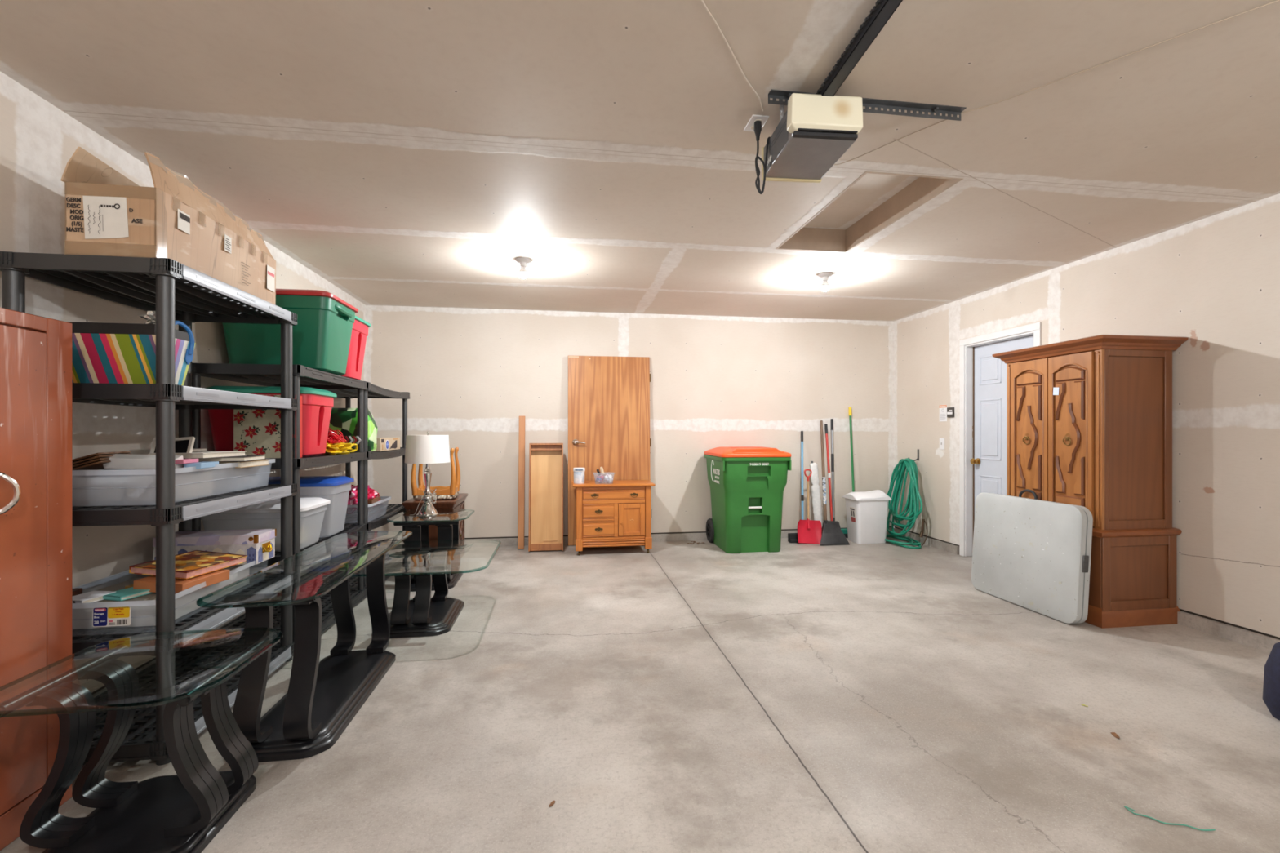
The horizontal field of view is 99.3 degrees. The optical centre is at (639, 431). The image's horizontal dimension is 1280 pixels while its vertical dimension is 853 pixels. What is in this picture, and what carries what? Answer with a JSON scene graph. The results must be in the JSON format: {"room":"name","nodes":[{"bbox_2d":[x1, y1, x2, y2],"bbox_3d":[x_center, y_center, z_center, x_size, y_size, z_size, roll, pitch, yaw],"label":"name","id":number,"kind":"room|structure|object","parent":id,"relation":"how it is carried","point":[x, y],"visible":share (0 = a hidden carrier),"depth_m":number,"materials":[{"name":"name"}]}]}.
{"room":"garage","nodes":[
{"label":"garage","id":0,"kind":"room"},
{"bbox_2d":[0,71,365,693],"bbox_3d":[-2.389,-0.086,2.160,0.100,2.428,6.950,0,0,-8],"label":"wall","id":1,"kind":"structure","parent":0,"point":[38,140],"depth_m":2.33,"materials":[{"name":"paint"}]},
{"bbox_2d":[91,549,357,697],"bbox_3d":[-2.372,1.173,2.151,0.110,0.094,6.928,0,0,-8],"label":"baseboard","id":2,"kind":"structure","parent":1,"relation":"attached to","point":[103,689],"depth_m":3.09,"materials":[{"name":"concrete"}]},
{"bbox_2d":[365,305,893,540],"bbox_3d":[0.081,-0.086,6.072,6.093,2.428,0.100,0,0,-8],"label":"wall","id":3,"kind":"structure","parent":0,"point":[469,375],"depth_m":6.03,"materials":[{"name":"paint"}]},
{"bbox_2d":[368,526,892,550],"bbox_3d":[0.083,1.173,6.056,5.893,0.094,0.112,0,0,-8],"label":"baseboard","id":4,"kind":"structure","parent":3,"relation":"attached to","point":[695,535],"depth_m":6.01,"materials":[{"name":"paint"}]},
{"bbox_2d":[0,0,1279,321],"bbox_3d":[0.571,-1.395,2.632,6.093,0.190,7.050,0,0,-8],"label":"ceiling","id":5,"kind":"structure","parent":0,"point":[402,153],"depth_m":2.32,"materials":[{"name":"paint"}]},
{"bbox_2d":[515,257,530,278],"bbox_3d":[-0.884,-1.228,4.117,0.112,0.144,0.112,0,0,-8],"label":"ceiling light","id":6,"kind":"object","parent":5,"relation":"attached to","point":[523,261],"visible":1,"depth_m":4.09,"materials":[{"name":"glass"}]},
{"bbox_2d":[701,0,764,111],"bbox_3d":[0.258,-1.295,1.752,0.015,0.011,1.000,0,0,29],"label":"wire","id":7,"kind":"object","parent":5,"relation":"attached to","point":[702,1],"visible":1,"depth_m":1.85,"materials":[{"name":"beige"}]},
{"bbox_2d":[743,114,768,131],"bbox_3d":[0.490,-1.296,2.292,0.072,0.009,0.116,0,0,-8],"label":"outlet","id":8,"kind":"object","parent":5,"relation":"attached to","point":[749,126],"visible":0.64,"depth_m":2.27,"materials":[{"name":"white plastic"}]},
{"bbox_2d":[751,119,761,129],"bbox_3d":[0.490,-1.293,2.292,0.032,0.004,0.076,0,0,-8],"label":"socket","id":9,"kind":"object","parent":8,"relation":"attached to","point":[753,121],"depth_m":2.28,"materials":[{"name":"beige"}]},
{"bbox_2d":[754,120,770,194],"bbox_3d":[0.512,-1.141,2.275,0.070,0.300,0.026,0,0,-8],"label":"power cord","id":10,"kind":"object","parent":8,"relation":"hanging from","point":[757,124],"visible":1,"depth_m":2.27,"materials":[{"name":"black rubber"}]},
{"bbox_2d":[817,271,832,291],"bbox_3d":[1.531,-1.228,4.496,0.112,0.144,0.112,0,0,-8],"label":"ceiling light","id":11,"kind":"object","parent":5,"relation":"attached to","point":[824,286],"visible":1,"depth_m":4.47,"materials":[{"name":"glass"}]},
{"bbox_2d":[761,0,902,182],"bbox_3d":[0.780,-1.189,0.978,0.275,0.202,2.812,0,0,-5],"label":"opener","id":12,"kind":"object","parent":5,"relation":"hanging from","point":[815,131],"visible":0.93,"depth_m":2.01,"materials":[{"name":"grey metal"}]},
{"bbox_2d":[768,88,966,120],"bbox_3d":[0.902,-1.282,2.141,0.820,0.036,0.032,0,0,-8],"label":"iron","id":13,"kind":"object","parent":5,"relation":"attached to","point":[780,95],"visible":0.7,"depth_m":2.17,"materials":[{"name":"metal"}]},
{"bbox_2d":[775,171,963,253],"bbox_3d":[1.316,-1.379,3.339,0.540,0.161,1.170,0,0,-8],"label":"trim","id":14,"kind":"structure","parent":5,"relation":"attached to","point":[924,188],"depth_m":3.52,"materials":[{"name":"wood"}]},
{"bbox_2d":[834,0,1279,164],"bbox_3d":[1.892,-1.238,1.699,2.550,0.121,0.318,0,0,37],"label":"wire","id":15,"kind":"object","parent":5,"relation":"attached to","point":[1277,0],"visible":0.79,"depth_m":1.94,"materials":[{"name":"beige"}]},
{"bbox_2d":[0,537,1279,852],"bbox_3d":[0.867,1.280,1.260,6.693,0.120,10.250,0,0,-8],"label":"floor","id":16,"kind":"structure","parent":0,"point":[677,696],"depth_m":2.26,"materials":[{"name":"concrete"}]},
{"bbox_2d":[0,307,72,851],"bbox_3d":[-1.983,0.430,1.293,0.438,1.580,1.000,0,0,-8],"label":"storage cabinet","id":17,"kind":"object","parent":16,"relation":"on","point":[36,352],"visible":0.9,"depth_m":1.67,"materials":[{"name":"brown"}]},
{"bbox_2d":[0,626,282,852],"bbox_3d":[-1.500,0.964,1.665,0.590,0.513,0.570,0,0,-8],"label":"glass table","id":18,"kind":"object","parent":16,"relation":"on","point":[182,812],"visible":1,"depth_m":1.61,"materials":[{"name":"black paint"}]},
{"bbox_2d":[0,251,297,765],"bbox_3d":[-2.058,0.294,2.419,0.566,1.851,0.968,0,0,-8],"label":"shelving unit","id":19,"kind":"object","parent":16,"relation":"on","point":[175,291],"visible":0.68,"depth_m":2.12,"materials":[{"name":"plastic"}]},
{"bbox_2d":[66,321,189,386],"bbox_3d":[-2.139,-0.305,2.284,0.320,0.260,0.205,0,0,-8],"label":"carton","id":20,"kind":"object","parent":19,"relation":"on","point":[77,327],"visible":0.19,"depth_m":2.19,"materials":[{"name":"black"}]},
{"bbox_2d":[138,310,155,324],"bbox_3d":[-1.996,-0.457,2.243,0.116,0.080,0.063,0,0,-8],"label":"wrap","id":21,"kind":"object","parent":20,"relation":"on","point":[150,317],"visible":0.44,"depth_m":2.23,"materials":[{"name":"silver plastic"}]},
{"bbox_2d":[72,320,195,386],"bbox_3d":[-1.997,-0.301,2.074,0.467,0.252,0.200,0,0,-8],"label":"tote","id":22,"kind":"object","parent":19,"relation":"on","point":[100,358],"visible":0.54,"depth_m":2.00,"materials":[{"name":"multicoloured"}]},
{"bbox_2d":[72,560,255,626],"bbox_3d":[-2.062,0.690,2.383,0.464,0.127,0.804,0,0,-8],"label":"storage box","id":23,"kind":"object","parent":19,"relation":"on","point":[108,614],"visible":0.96,"depth_m":2.01,"materials":[{"name":"grey plastic"}]},
{"bbox_2d":[72,587,82,595],"bbox_3d":[-2.219,0.633,2.068,0.085,0.030,0.140,0,0,-18],"label":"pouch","id":24,"kind":"object","parent":23,"relation":"in","point":[75,591],"visible":0.11,"depth_m":2.12,"materials":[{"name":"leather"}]},
{"bbox_2d":[72,566,248,629],"bbox_3d":[-2.053,0.706,2.354,0.360,0.085,0.580,0,0,-8],"label":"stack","id":25,"kind":"object","parent":23,"relation":"in","point":[143,615],"visible":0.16,"depth_m":2.17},
{"bbox_2d":[95,564,242,602],"bbox_3d":[-2.088,0.656,2.389,0.300,0.012,0.620,0,0,-5],"label":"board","id":26,"kind":"object","parent":25,"relation":"on","point":[119,586],"visible":0.16,"depth_m":2.24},
{"bbox_2d":[72,591,115,603],"bbox_3d":[-2.115,0.639,2.082,0.100,0.018,0.122,0,0,6],"label":"paperback book","id":27,"kind":"object","parent":26,"relation":"on","point":[92,596],"visible":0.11,"depth_m":2.08,"materials":[{"name":"grey paper"}]},
{"bbox_2d":[102,586,151,601],"bbox_3d":[-2.014,0.640,2.157,0.110,0.016,0.150,0,0,14],"label":"paperback book","id":28,"kind":"object","parent":26,"relation":"on","point":[129,593],"visible":0.73,"depth_m":2.11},
{"bbox_2d":[152,528,276,564],"bbox_3d":[-2.080,0.575,2.688,0.467,0.143,0.182,0,0,-8],"label":"box","id":29,"kind":"object","parent":26,"relation":"on","point":[259,544],"visible":0.48,"depth_m":2.63,"materials":[{"name":"beige"}]},
{"bbox_2d":[133,568,230,594],"bbox_3d":[-1.915,0.624,2.282,0.212,0.053,0.230,0,0,4],"label":"album","id":30,"kind":"object","parent":23,"relation":"in","point":[220,575],"visible":0.58,"depth_m":2.21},
{"bbox_2d":[128,550,247,579],"bbox_3d":[-1.953,0.577,2.368,0.261,0.048,0.300,0,0,6],"label":"illustrated book","id":31,"kind":"object","parent":30,"relation":"on","point":[188,565],"visible":0.84,"depth_m":2.34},
{"bbox_2d":[60,146,275,305],"bbox_3d":[-1.984,-0.830,2.399,0.331,0.394,0.880,0,0,-9],"label":"cardboard box","id":32,"kind":"object","parent":19,"relation":"on","point":[107,213],"visible":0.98,"depth_m":2.05,"materials":[{"name":"beige"}]},
{"bbox_2d":[180,212,190,222],"bbox_3d":[-1.785,-0.838,2.135,0.002,0.020,0.056,0,0,-9],"label":"print","id":33,"kind":"object","parent":32,"relation":"attached to","point":[184,217],"depth_m":2.14},
{"bbox_2d":[225,238,231,251],"bbox_3d":[-1.821,-0.825,2.405,0.001,0.048,0.040,0,0,-9],"label":"print","id":34,"kind":"object","parent":32,"relation":"attached to","point":[226,238],"depth_m":2.40},
{"bbox_2d":[267,271,274,277],"bbox_3d":[-1.895,-0.773,2.791,0.004,0.080,0.065,0,0,-9],"label":"print","id":35,"kind":"object","parent":32,"relation":"attached to","point":[270,273],"depth_m":2.79,"materials":[{"name":"paper"}]},
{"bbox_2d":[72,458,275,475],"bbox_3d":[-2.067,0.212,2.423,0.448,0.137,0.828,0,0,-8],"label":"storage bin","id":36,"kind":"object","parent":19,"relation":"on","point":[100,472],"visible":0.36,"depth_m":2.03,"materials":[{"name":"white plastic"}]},
{"bbox_2d":[72,475,132,502],"bbox_3d":[-2.138,0.226,2.241,0.170,0.100,0.260,0,0,-8],"label":"storage bin","id":37,"kind":"object","parent":36,"relation":"in","point":[87,488],"visible":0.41,"depth_m":2.12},
{"bbox_2d":[72,451,132,470],"bbox_3d":[-2.193,0.132,2.162,0.202,0.099,0.180,0,0,-12],"label":"folder","id":38,"kind":"object","parent":36,"relation":"in","point":[95,461],"visible":0.5,"depth_m":2.10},
{"bbox_2d":[102,453,183,469],"bbox_3d":[-1.992,0.124,2.184,0.262,0.066,0.060,0,0,-8],"label":"ring binder","id":39,"kind":"object","parent":36,"relation":"in","point":[126,461],"visible":0.59,"depth_m":2.16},
{"bbox_2d":[127,471,213,501],"bbox_3d":[-1.949,0.226,2.268,0.170,0.100,0.240,0,0,-8],"label":"box","id":40,"kind":"object","parent":36,"relation":"in","point":[140,487],"visible":0.66,"depth_m":2.18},
{"bbox_2d":[174,466,206,474],"bbox_3d":[-1.940,0.163,2.269,0.150,0.022,0.200,0,0,-20],"label":"book","id":41,"kind":"object","parent":40,"relation":"on","point":[187,473],"visible":0.16,"depth_m":2.24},
{"bbox_2d":[183,461,218,468],"bbox_3d":[-1.847,0.143,2.292,0.060,0.022,0.160,0,0,-16],"label":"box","id":42,"kind":"object","parent":41,"relation":"on","point":[204,464],"visible":0.88,"depth_m":2.25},
{"bbox_2d":[174,458,198,463],"bbox_3d":[-1.873,0.123,2.228,0.060,0.016,0.120,0,0,-16],"label":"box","id":43,"kind":"object","parent":42,"relation":"on","point":[184,460],"visible":0.66,"depth_m":2.20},
{"bbox_2d":[206,466,259,491],"bbox_3d":[-2.091,0.224,2.621,0.340,0.105,0.260,0,0,-8],"label":"box","id":44,"kind":"object","parent":36,"relation":"in","point":[226,478],"visible":0.36,"depth_m":2.57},
{"bbox_2d":[128,448,206,454],"bbox_3d":[-2.225,0.128,2.572,0.230,0.085,0.160,0,0,-14],"label":"book","id":45,"kind":"object","parent":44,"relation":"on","point":[143,451],"visible":0.23,"depth_m":2.48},
{"bbox_2d":[218,459,269,467],"bbox_3d":[-1.988,0.155,2.606,0.280,0.028,0.220,0,0,-4],"label":"book","id":46,"kind":"object","parent":44,"relation":"on","point":[261,462],"visible":0.3,"depth_m":2.58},
{"bbox_2d":[191,454,266,462],"bbox_3d":[-1.973,0.129,2.577,0.270,0.022,0.220,0,0,-13],"label":"book","id":47,"kind":"object","parent":46,"relation":"on","point":[248,457],"visible":0.5,"depth_m":2.50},
{"bbox_2d":[147,450,246,457],"bbox_3d":[-2.017,0.106,2.490,0.240,0.022,0.260,0,0,0],"label":"book","id":48,"kind":"object","parent":47,"relation":"on","point":[201,454],"visible":0.68,"depth_m":2.43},
{"bbox_2d":[150,436,195,458],"bbox_3d":[-2.058,0.089,2.387,0.170,0.131,0.067,0,0,-8],"label":"picture frame","id":49,"kind":"object","parent":48,"relation":"on","point":[182,445],"visible":0.46,"depth_m":2.40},
{"bbox_2d":[154,440,189,458],"bbox_3d":[-2.058,0.090,2.389,0.136,0.100,0.006,-5,-25,-8],"label":"picture","id":50,"kind":"object","parent":49,"relation":"attached to","point":[180,446],"depth_m":2.40},
{"bbox_2d":[191,363,367,646],"bbox_3d":[-2.209,0.428,3.438,0.572,1.583,1.048,0,0,-8],"label":"shelving unit","id":51,"kind":"object","parent":16,"relation":"on","point":[264,375],"visible":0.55,"depth_m":3.11,"materials":[{"name":"plastic"}]},
{"bbox_2d":[200,497,330,551],"bbox_3d":[-2.168,0.542,3.161,0.566,0.270,0.386,0,0,-8],"label":"tote","id":52,"kind":"object","parent":51,"relation":"on","point":[267,514],"visible":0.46,"depth_m":3.01,"materials":[{"name":"white"}]},
{"bbox_2d":[233,394,302,457],"bbox_3d":[-2.041,-0.025,2.986,0.312,0.345,0.073,0,0,-8],"label":"gift bag","id":53,"kind":"object","parent":51,"relation":"on","point":[255,431],"visible":0.66,"depth_m":2.95,"materials":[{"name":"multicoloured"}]},
{"bbox_2d":[204,386,336,456],"bbox_3d":[-2.177,-0.053,3.225,0.586,0.400,0.396,0,0,-8],"label":"tote","id":54,"kind":"object","parent":51,"relation":"on","point":[317,403],"visible":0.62,"depth_m":3.10,"materials":[{"name":"red"}]},
{"bbox_2d":[222,288,358,375],"bbox_3d":[-2.170,-0.600,3.388,0.655,0.470,0.486,0,0,-8],"label":"tote","id":55,"kind":"object","parent":51,"relation":"on","point":[322,334],"visible":0.71,"depth_m":3.20,"materials":[{"name":"teal"}]},
{"bbox_2d":[259,475,354,537],"bbox_3d":[-2.223,0.492,3.552,0.566,0.370,0.366,0,0,-8],"label":"tote","id":56,"kind":"object","parent":51,"relation":"on","point":[335,489],"visible":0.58,"depth_m":3.46,"materials":[{"name":"white"}]},
{"bbox_2d":[323,441,355,454],"bbox_3d":[-2.055,0.115,3.611,0.252,0.096,0.514,0,0,-8],"label":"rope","id":57,"kind":"object","parent":51,"relation":"on","point":[337,448],"visible":0.64,"depth_m":3.58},
{"bbox_2d":[326,427,346,444],"bbox_3d":[-2.058,0.029,3.604,0.180,0.110,0.258,0,0,-8],"label":"bead garland","id":58,"kind":"object","parent":57,"relation":"on","point":[332,437],"visible":0.69,"depth_m":3.57,"materials":[{"name":"red"}]},
{"bbox_2d":[344,435,360,444],"bbox_3d":[-2.068,0.065,3.917,0.107,0.060,0.020,0,0,-18],"label":"pack","id":59,"kind":"object","parent":51,"relation":"on","point":[346,437],"visible":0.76,"depth_m":3.91,"materials":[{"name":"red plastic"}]},
{"bbox_2d":[348,443,357,452],"bbox_3d":[-2.028,0.118,3.837,0.041,0.064,0.124,0,0,-8],"label":"strap","id":60,"kind":"object","parent":51,"relation":"on","point":[355,445],"visible":0.66,"depth_m":3.86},
{"bbox_2d":[341,315,370,380],"bbox_3d":[-2.265,-0.590,3.844,0.586,0.450,0.386,0,0,-8],"label":"tote","id":61,"kind":"object","parent":51,"relation":"on","point":[360,326],"visible":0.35,"depth_m":3.85,"materials":[{"name":"red"}]},
{"bbox_2d":[195,530,412,762],"bbox_3d":[-1.437,0.903,2.533,0.410,0.633,1.380,0,0,-8],"label":"glass table","id":62,"kind":"object","parent":16,"relation":"on","point":[322,698],"visible":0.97,"depth_m":2.13,"materials":[{"name":"black paint"}]},
{"bbox_2d":[300,382,410,590],"bbox_3d":[-2.363,0.428,4.517,0.572,1.583,1.118,0,0,-8],"label":"shelving unit","id":63,"kind":"object","parent":16,"relation":"on","point":[375,517],"visible":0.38,"depth_m":4.45,"materials":[{"name":"plastic"}]},
{"bbox_2d":[328,408,377,451],"bbox_3d":[-2.205,-0.013,4.130,0.375,0.329,0.208,0,0,-8],"label":"bag","id":64,"kind":"object","parent":63,"relation":"on","point":[344,420],"visible":0.53,"depth_m":4.05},
{"bbox_2d":[346,496,391,507],"bbox_3d":[-2.237,0.617,4.287,0.388,0.142,0.528,0,0,-8],"label":"storage bin","id":65,"kind":"object","parent":63,"relation":"on","point":[385,498],"visible":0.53,"depth_m":4.19,"materials":[{"name":"white plastic"}]},
{"bbox_2d":[346,484,379,515],"bbox_3d":[-2.200,0.532,4.256,0.300,0.244,0.507,0,0,-8],"label":"wrapping","id":66,"kind":"object","parent":65,"relation":"in","point":[353,496],"visible":0.34,"depth_m":4.20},
{"bbox_2d":[368,497,380,503],"bbox_3d":[-2.100,0.540,4.246,0.080,0.030,0.200,0,0,-8],"label":"wood block","id":67,"kind":"object","parent":66,"relation":"on","point":[376,499],"visible":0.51,"depth_m":4.20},
{"bbox_2d":[374,437,399,451],"bbox_3d":[-2.199,0.110,4.666,0.122,0.108,0.540,0,0,-8],"label":"carton","id":68,"kind":"object","parent":63,"relation":"on","point":[384,444],"visible":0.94,"depth_m":4.59,"materials":[{"name":"white cardboard"}]},
{"bbox_2d":[381,438,398,449],"bbox_3d":[-2.136,0.110,4.650,0.002,0.092,0.450,0,0,-8],"label":"artwork","id":69,"kind":"object","parent":68,"relation":"attached to","point":[386,443],"depth_m":4.64,"materials":[{"name":"paper"}]},
{"bbox_2d":[320,539,501,638],"bbox_3d":[-1.418,1.011,3.535,0.930,0.418,0.950,0,0,-8],"label":"glass table","id":70,"kind":"object","parent":16,"relation":"on","point":[422,615],"visible":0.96,"depth_m":3.33,"materials":[{"name":"black paint"}]},
{"bbox_2d":[386,509,475,591],"bbox_3d":[-1.680,0.949,4.417,0.600,0.543,0.620,0,0,-8],"label":"glass table","id":71,"kind":"object","parent":16,"relation":"on","point":[448,528],"visible":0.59,"depth_m":4.29,"materials":[{"name":"black paint"}]},
{"bbox_2d":[404,431,449,516],"bbox_3d":[-1.726,0.340,4.421,0.344,0.678,0.344,0,0,-8],"label":"table lamp","id":72,"kind":"object","parent":71,"relation":"on","point":[427,449],"visible":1,"depth_m":4.31,"materials":[{"name":"silver metal"}]},
{"bbox_2d":[402,493,467,566],"bbox_3d":[-1.896,0.920,5.083,0.450,0.600,0.650,0,0,-8],"label":"nightstand","id":73,"kind":"object","parent":16,"relation":"on","point":[458,503],"visible":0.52,"depth_m":4.81,"materials":[{"name":"brown wood"}]},
{"bbox_2d":[410,447,460,500],"bbox_3d":[-1.884,0.386,5.035,0.386,0.466,0.354,0,0,-11],"label":"stool","id":74,"kind":"object","parent":73,"relation":"on","point":[451,492],"visible":0.79,"depth_m":4.91,"materials":[{"name":"brown wood"}]},
{"bbox_2d":[413,491,458,500],"bbox_3d":[-1.884,0.598,5.035,0.365,0.042,0.335,0,0,-11],"label":"cushion","id":75,"kind":"object","parent":74,"relation":"on","point":[440,495],"depth_m":4.89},
{"bbox_2d":[517,415,525,549],"bbox_3d":[-1.241,0.527,5.699,0.064,1.379,0.203,0,0,-8],"label":"plank","id":76,"kind":"object","parent":16,"relation":"on","point":[522,419],"visible":1,"depth_m":5.68,"materials":[{"name":"brown wood"}]},
{"bbox_2d":[528,443,563,551],"bbox_3d":[-0.963,0.672,5.589,0.344,1.098,0.315,0,0,-8],"label":"wooden panel","id":77,"kind":"object","parent":16,"relation":"on","point":[545,523],"visible":1,"depth_m":5.61,"materials":[{"name":"brown wood"}]},
{"bbox_2d":[568,355,651,545],"bbox_3d":[-0.325,0.201,5.885,0.901,2.031,0.133,0,0,-8],"label":"door","id":78,"kind":"structure","parent":16,"relation":"on","point":[609,397],"depth_m":5.89,"materials":[{"name":"brown wood"}]},
{"bbox_2d":[571,480,655,555],"bbox_3d":[-0.283,0.871,5.566,0.820,0.696,0.440,0,0,-8],"label":"base cabinet","id":79,"kind":"object","parent":16,"relation":"on","point":[618,513],"visible":0.98,"depth_m":5.38,"materials":[{"name":"brown wood"}]},
{"bbox_2d":[573,467,585,484],"bbox_3d":[-0.608,0.444,5.437,0.118,0.156,0.120,0,0,-8],"label":"jar","id":80,"kind":"object","parent":79,"relation":"on","point":[579,473],"visible":1,"depth_m":5.39,"materials":[{"name":"white plastic"}]},
{"bbox_3d":[-0.363,0.470,5.453,0.220,0.104,0.165,0,0,-8],"label":"plastic tub","id":81,"kind":"object","parent":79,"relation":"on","visible":0},
{"bbox_2d":[595,474,604,483],"bbox_3d":[-0.402,0.475,5.447,0.085,0.094,0.095,0,0,-8],"label":"bundle","id":82,"kind":"object","parent":81,"relation":"in","point":[599,478],"visible":1,"depth_m":5.42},
{"bbox_2d":[600,466,604,475],"bbox_3d":[-0.378,0.395,5.436,0.048,0.080,0.032,0,0,-42],"label":"bottle","id":83,"kind":"object","parent":82,"relation":"on","point":[602,470],"visible":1,"depth_m":5.42,"materials":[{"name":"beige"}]},
{"bbox_2d":[603,474,613,483],"bbox_3d":[-0.318,0.473,5.463,0.089,0.097,0.089,0,0,9],"label":"pack","id":84,"kind":"object","parent":81,"relation":"in","point":[607,478],"visible":1,"depth_m":5.43},
{"bbox_2d":[703,446,791,553],"bbox_3d":[1.106,0.695,5.742,0.720,1.050,0.803,0,0,-8],"label":"trash bin","id":85,"kind":"object","parent":16,"relation":"on","point":[747,484],"visible":1,"depth_m":5.43,"materials":[{"name":"green plastic"}]},
{"bbox_2d":[787,431,804,542],"bbox_3d":[1.754,0.607,6.096,0.292,1.220,0.315,0,0,-8],"label":"broom","id":86,"kind":"object","parent":16,"relation":"on","point":[792,537],"visible":0.73,"depth_m":6.08,"materials":[{"name":"blue"}]},
{"bbox_2d":[797,469,822,543],"bbox_3d":[1.830,0.820,5.947,0.293,0.801,0.196,0,0,-8],"label":"snow shovel","id":87,"kind":"object","parent":16,"relation":"on","point":[809,531],"visible":1,"depth_m":5.93,"materials":[{"name":"red plastic"}]},
{"bbox_2d":[809,461,822,525],"bbox_3d":[1.992,0.780,6.125,0.107,0.881,0.150,0,0,-26],"label":"fluffy duster","id":88,"kind":"object","parent":16,"relation":"on","point":[815,495],"visible":0.77,"depth_m":6.11,"materials":[{"name":"white fabric"}]},
{"bbox_2d":[820,420,827,528],"bbox_3d":[2.056,0.545,6.146,0.124,1.343,0.239,0,0,-8],"label":"broom","id":89,"kind":"object","parent":16,"relation":"on","point":[824,483],"visible":0.6,"depth_m":6.13,"materials":[{"name":"brown wood"}]},
{"bbox_2d":[824,423,833,520],"bbox_3d":[2.112,0.567,6.142,0.135,1.301,0.285,0,0,-8],"label":"broom","id":90,"kind":"object","parent":16,"relation":"on","point":[825,424],"visible":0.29,"depth_m":6.14,"materials":[{"name":"red"}]},
{"bbox_2d":[830,418,835,520],"bbox_3d":[2.181,0.460,6.155,0.036,1.207,0.285,0,0,16],"label":"broom","id":91,"kind":"object","parent":16,"relation":"on","point":[831,420],"visible":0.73,"depth_m":6.16,"materials":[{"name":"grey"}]},
{"bbox_2d":[819,520,849,545],"bbox_3d":[2.073,1.097,5.871,0.338,0.241,0.140,0,0,-8],"label":"dustpan","id":92,"kind":"object","parent":16,"relation":"on","point":[832,534],"visible":1,"depth_m":5.86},
{"bbox_2d":[840,407,854,537],"bbox_3d":[2.395,0.468,6.268,0.410,1.498,0.125,0,0,-8],"label":"broom","id":93,"kind":"object","parent":16,"relation":"on","point":[844,531],"visible":0.29,"depth_m":6.28,"materials":[{"name":"green"}]},
{"bbox_2d":[842,489,892,543],"bbox_3d":[2.507,0.935,6.014,0.410,0.569,0.310,0,0,-8],"label":"waste bin","id":94,"kind":"object","parent":16,"relation":"on","point":[867,512],"visible":1,"depth_m":5.89,"materials":[{"name":"white plastic"}]},
{"bbox_2d":[971,488,1093,623],"bbox_3d":[2.710,0.817,3.806,0.153,0.804,0.888,0,0,-8],"label":"folding table","id":95,"kind":"object","parent":16,"relation":"on","point":[1033,554],"visible":1,"depth_m":3.68,"materials":[{"name":"plastic"}]},
{"bbox_2d":[991,334,1188,628],"bbox_3d":[3.064,0.314,3.785,0.615,1.812,0.864,0,0,-8],"label":"armoire","id":96,"kind":"object","parent":16,"relation":"on","point":[1102,445],"visible":0.71,"depth_m":3.45,"materials":[{"name":"brown wood"}]},
{"bbox_2d":[1053,387,1058,395],"bbox_3d":[2.811,-0.270,3.674,0.001,0.055,0.046,0,0,-8],"label":"note","id":97,"kind":"object","parent":96,"relation":"attached to","point":[1055,390],"visible":1,"depth_m":3.67,"materials":[{"name":"white"}]},
{"bbox_2d":[1110,732,1119,738],"bbox_3d":[1.903,1.216,2.174,0.017,0.006,0.046,0,0,10],"label":"fallen leaf","id":98,"kind":"object","parent":16,"relation":"on","point":[1113,734],"visible":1,"depth_m":2.18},
{"bbox_2d":[1124,805,1215,831],"bbox_3d":[1.652,1.215,1.693,0.214,0.006,0.039,0,0,28],"label":"scrap","id":99,"kind":"object","parent":16,"relation":"on","point":[1126,807],"visible":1,"depth_m":1.68,"materials":[{"name":"teal"}]},
{"bbox_2d":[1262,642,1279,720],"bbox_3d":[2.904,1.048,2.232,0.460,0.345,0.340,0,0,-8],"label":"bag","id":100,"kind":"object","parent":16,"relation":"on","point":[1271,687],"visible":1,"depth_m":2.30,"materials":[{"name":"fabric"}]},
{"bbox_2d":[893,193,1279,637],"bbox_3d":[3.564,-0.086,3.008,0.140,2.428,6.950,0,0,-8],"label":"wall","id":101,"kind":"structure","parent":0,"point":[1213,282],"depth_m":3.38,"materials":[{"name":"paint"}]},
{"bbox_2d":[908,448,919,461],"bbox_3d":[3.009,0.266,5.984,0.121,0.132,0.024,0,0,-8],"label":"hook","id":102,"kind":"object","parent":101,"relation":"attached to","point":[917,459],"visible":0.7,"depth_m":5.98,"materials":[{"name":"metal"}]},
{"bbox_2d":[884,457,927,549],"bbox_3d":[2.824,0.758,5.941,0.340,0.924,0.656,0,0,-12],"label":"garden hose","id":103,"kind":"object","parent":102,"relation":"hanging from","point":[912,506],"visible":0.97,"depth_m":5.90,"materials":[{"name":"green rubber"}]},
{"bbox_2d":[939,438,944,449],"bbox_3d":[3.114,0.130,5.615,0.016,0.120,0.072,0,0,-8],"label":"light switch","id":104,"kind":"object","parent":101,"relation":"attached to","point":[941,440],"visible":1,"depth_m":5.61,"materials":[{"name":"white plastic"}]},
{"bbox_2d":[939,404,946,421],"bbox_3d":[3.121,-0.185,5.601,0.006,0.170,0.110,0,0,-8],"label":"placard","id":105,"kind":"object","parent":101,"relation":"attached to","point":[943,408],"visible":1,"depth_m":5.60,"materials":[{"name":"paper"}]},
{"bbox_2d":[946,407,954,417],"bbox_3d":[3.130,-0.190,5.481,0.022,0.100,0.090,0,0,-8],"label":"garage door control","id":106,"kind":"object","parent":101,"relation":"attached to","point":[950,411],"visible":1,"depth_m":5.47,"materials":[{"name":"grey"}]},
{"bbox_2d":[959,321,1041,556],"bbox_3d":[3.280,0.163,4.912,0.146,2.115,0.910,0,0,-8],"label":"door","id":107,"kind":"structure","parent":101,"relation":"in","point":[982,375],"depth_m":5.19,"materials":[{"name":"paint"}]},
{"bbox_2d":[893,526,1279,653],"bbox_3d":[3.530,1.173,3.003,0.130,0.094,6.950,0,0,-8],"label":"baseboard","id":108,"kind":"structure","parent":101,"relation":"attached to","point":[1264,642],"depth_m":3.25,"materials":[{"name":"concrete"}]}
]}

